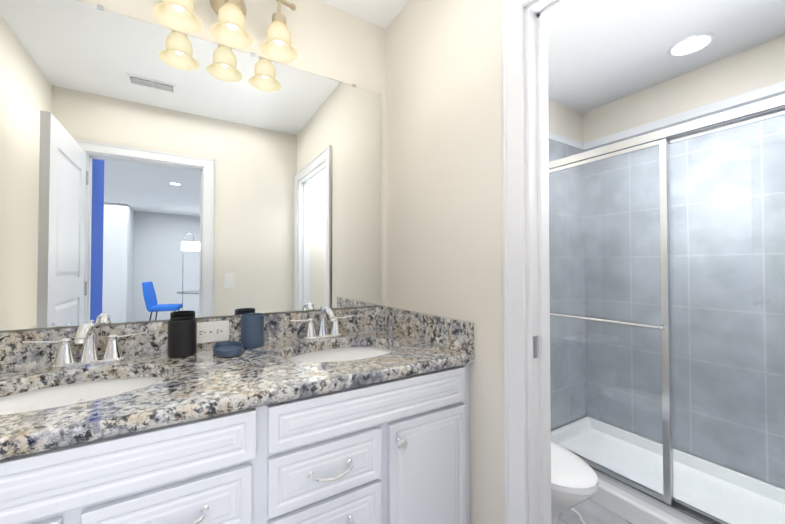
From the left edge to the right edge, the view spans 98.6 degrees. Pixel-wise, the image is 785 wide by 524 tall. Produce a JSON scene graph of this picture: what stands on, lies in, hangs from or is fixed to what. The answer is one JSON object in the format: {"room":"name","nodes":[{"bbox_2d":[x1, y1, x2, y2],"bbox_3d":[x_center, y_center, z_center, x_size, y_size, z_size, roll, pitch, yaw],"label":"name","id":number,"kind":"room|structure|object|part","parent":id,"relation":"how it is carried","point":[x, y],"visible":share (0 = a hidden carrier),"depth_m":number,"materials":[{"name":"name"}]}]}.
{"room":"bathroom","nodes":[
{"label":"bathroom","id":0,"kind":"room"},
{"bbox_2d":[0,0,585,430],"bbox_3d":[0.005,0.044,1.700,3.480,2.330,0.120,1,-1,-31],"label":"wall","id":1,"kind":"structure","parent":0,"point":[332,42],"depth_m":1.47,"materials":[{"name":"paint"}]},
{"bbox_2d":[0,0,380,330],"bbox_3d":[-0.689,-0.304,1.203,1.490,1.006,0.008,1,-1,-31],"label":"mirror","id":2,"kind":"object","parent":1,"relation":"attached to","point":[150,172],"visible":0.9,"depth_m":1.15,"materials":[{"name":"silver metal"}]},
{"bbox_2d":[153,0,297,61],"bbox_3d":[-0.563,-0.897,1.179,0.442,0.260,0.200,1,-1,-31],"label":"sconce","id":3,"kind":"object","parent":1,"relation":"attached to","point":[228,29],"visible":1,"depth_m":1.16,"materials":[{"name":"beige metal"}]},
{"bbox_3d":[-0.574,-0.945,1.197,0.434,0.163,0.159,1,-1,-31],"label":"frame","id":4,"kind":"part","parent":3,"relation":"part of","materials":[{"name":"silver metal"}]},
{"bbox_2d":[549,139,585,428],"bbox_3d":[1.107,0.142,2.298,0.715,1.948,0.010,1,-1,-31],"label":"wall tile","id":5,"kind":"structure","parent":1,"relation":"attached to","point":[558,150],"depth_m":2.36,"materials":[{"name":"grey tile"}]},
{"bbox_2d":[386,0,504,523],"bbox_3d":[0.207,0.037,1.299,0.085,2.330,0.775,1,-1,-31],"label":"wall","id":6,"kind":"structure","parent":0,"point":[444,203],"depth_m":1.19,"materials":[{"name":"paint"}]},
{"bbox_2d":[319,0,784,112],"bbox_3d":[0.441,-1.183,1.008,3.480,0.100,1.790,1,-1,-31],"label":"ceiling","id":7,"kind":"structure","parent":0,"point":[602,52],"depth_m":1.67,"materials":[{"name":"paint"}]},
{"bbox_2d":[667,33,714,56],"bbox_3d":[1.538,-1.117,1.744,0.186,0.007,0.186,1,-1,-31],"label":"recessed light","id":8,"kind":"object","parent":7,"relation":"in","point":[692,44],"visible":1,"depth_m":1.73,"materials":[{"name":"paint"}]},
{"bbox_2d":[557,499,631,523],"bbox_3d":[0.441,1.237,0.969,3.480,0.080,1.790,1,-1,-31],"label":"floor","id":9,"kind":"structure","parent":0,"point":[588,511],"depth_m":1.60,"materials":[{"name":"tile"}]},
{"bbox_2d":[0,362,473,523],"bbox_3d":[-0.529,0.766,0.933,1.536,0.861,0.606,1,-1,-31],"label":"bathroom vanity","id":10,"kind":"object","parent":9,"relation":"on","point":[328,415],"depth_m":0.79,"materials":[{"name":"paint"}]},
{"bbox_2d":[0,326,474,453],"bbox_3d":[-0.537,0.315,0.953,1.536,0.038,0.578,1,-1,-31],"label":"countertop","id":11,"kind":"structure","parent":10,"relation":"on","point":[206,382],"depth_m":0.86,"materials":[{"name":"multicoloured stone"}]},
{"bbox_2d":[20,320,147,369],"bbox_3d":[-0.862,0.233,0.950,0.271,0.126,0.138,1,-1,-31],"label":"faucet","id":12,"kind":"object","parent":11,"relation":"on","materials":[{"name":"silver metal"}]},
{"bbox_2d":[0,366,175,413],"bbox_3d":[-0.775,0.397,0.805,0.495,0.153,0.368,1,-1,-31],"label":"sink","id":13,"kind":"object","parent":11,"relation":"in","point":[57,391],"depth_m":0.92,"materials":[{"name":"white ceramic"}]},
{"bbox_2d":[167,317,196,357],"bbox_3d":[-0.672,0.240,1.080,0.080,0.115,0.080,1,-1,-31],"label":"tumbler","id":14,"kind":"object","parent":11,"relation":"on","point":[181,337],"visible":0.98,"depth_m":1.05,"materials":[{"name":"black ceramic"}]},
{"bbox_2d":[197,320,228,343],"bbox_3d":[-0.645,0.249,1.199,0.116,0.072,0.006,1,-1,-31],"label":"outlet","id":15,"kind":"object","parent":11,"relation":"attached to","point":[208,331],"depth_m":1.20,"materials":[{"name":"grey plastic"}]},
{"bbox_2d":[213,341,243,356],"bbox_3d":[-0.542,0.287,1.115,0.092,0.022,0.156,1,-1,-31],"label":"soap dish","id":16,"kind":"object","parent":11,"relation":"on","point":[229,349],"visible":1,"depth_m":1.12,"materials":[{"name":"blue ceramic"}]},
{"bbox_2d":[241,313,263,347],"bbox_3d":[-0.499,0.243,1.203,0.076,0.113,0.076,1,-1,-31],"label":"tumbler","id":17,"kind":"object","parent":11,"relation":"on","point":[252,330],"visible":0.96,"depth_m":1.17,"materials":[{"name":"blue ceramic"}]},
{"bbox_2d":[288,306,355,341],"bbox_3d":[-0.257,0.239,1.321,0.271,0.126,0.138,1,-1,-31],"label":"faucet","id":18,"kind":"object","parent":11,"relation":"on","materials":[{"name":"silver metal"}]},
{"bbox_2d":[276,338,403,369],"bbox_3d":[-0.169,0.403,1.176,0.495,0.153,0.368,1,-1,-31],"label":"sink","id":19,"kind":"object","parent":11,"relation":"in","point":[311,355],"depth_m":1.32,"materials":[{"name":"white ceramic"}]},
{"bbox_2d":[551,441,597,523],"bbox_3d":[0.564,0.854,1.532,0.378,0.704,0.688,1,-1,-31],"label":"toilet","id":20,"kind":"object","parent":9,"relation":"on","point":[574,480],"visible":0.17,"depth_m":1.28,"materials":[{"name":"white ceramic"}]},
{"bbox_3d":[0.608,0.837,1.460,0.323,0.043,0.519,1,-1,-31],"label":"seat","id":21,"kind":"part","parent":20,"relation":"part of","materials":[{"name":"white plastic"}]},
{"bbox_2d":[549,94,784,523],"bbox_3d":[1.498,0.308,1.631,0.738,1.800,1.526,1,-1,-31],"label":"shower","id":22,"kind":"object","parent":9,"relation":"on","point":[642,480],"visible":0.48,"depth_m":1.56,"materials":[{"name":"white glass"}]},
{"bbox_2d":[583,35,784,488],"bbox_3d":[1.874,0.046,1.866,0.120,2.330,1.790,1,-1,-31],"label":"wall","id":23,"kind":"structure","parent":0,"point":[762,65],"depth_m":1.96,"materials":[{"name":"paint"}]},
{"bbox_2d":[549,81,784,149],"bbox_3d":[1.514,-0.867,1.660,0.725,0.050,1.555,1,-1,-31],"label":"trim","id":24,"kind":"structure","parent":23,"relation":"attached to","point":[740,98],"depth_m":2.01,"materials":[{"name":"white"}]},
{"bbox_2d":[584,91,784,487],"bbox_3d":[1.819,0.135,1.831,0.010,1.948,1.550,1,-1,-31],"label":"wall tile","id":25,"kind":"structure","parent":23,"relation":"attached to","point":[676,307],"depth_m":1.92,"materials":[{"name":"grey tile"}]},
{"bbox_3d":[0.595,-0.933,0.682,0.085,0.410,0.710,1,-1,-31],"label":"wall","id":26,"kind":"structure","parent":0,"visible":0},
{"bbox_2d":[502,0,576,523],"bbox_3d":[0.587,0.201,0.658,0.106,1.982,0.834,1,-1,-31],"label":"door frame","id":27,"kind":"structure","parent":26,"relation":"attached to","point":[539,14],"depth_m":0.95,"materials":[{"name":"paint"}]},
{"bbox_3d":[0.400,0.236,0.941,0.024,0.060,0.001,1,-1,-31],"label":"partition jamb strike","id":28,"kind":"part","parent":27,"relation":"part of","materials":[{"name":"silver metal"}]}
]}

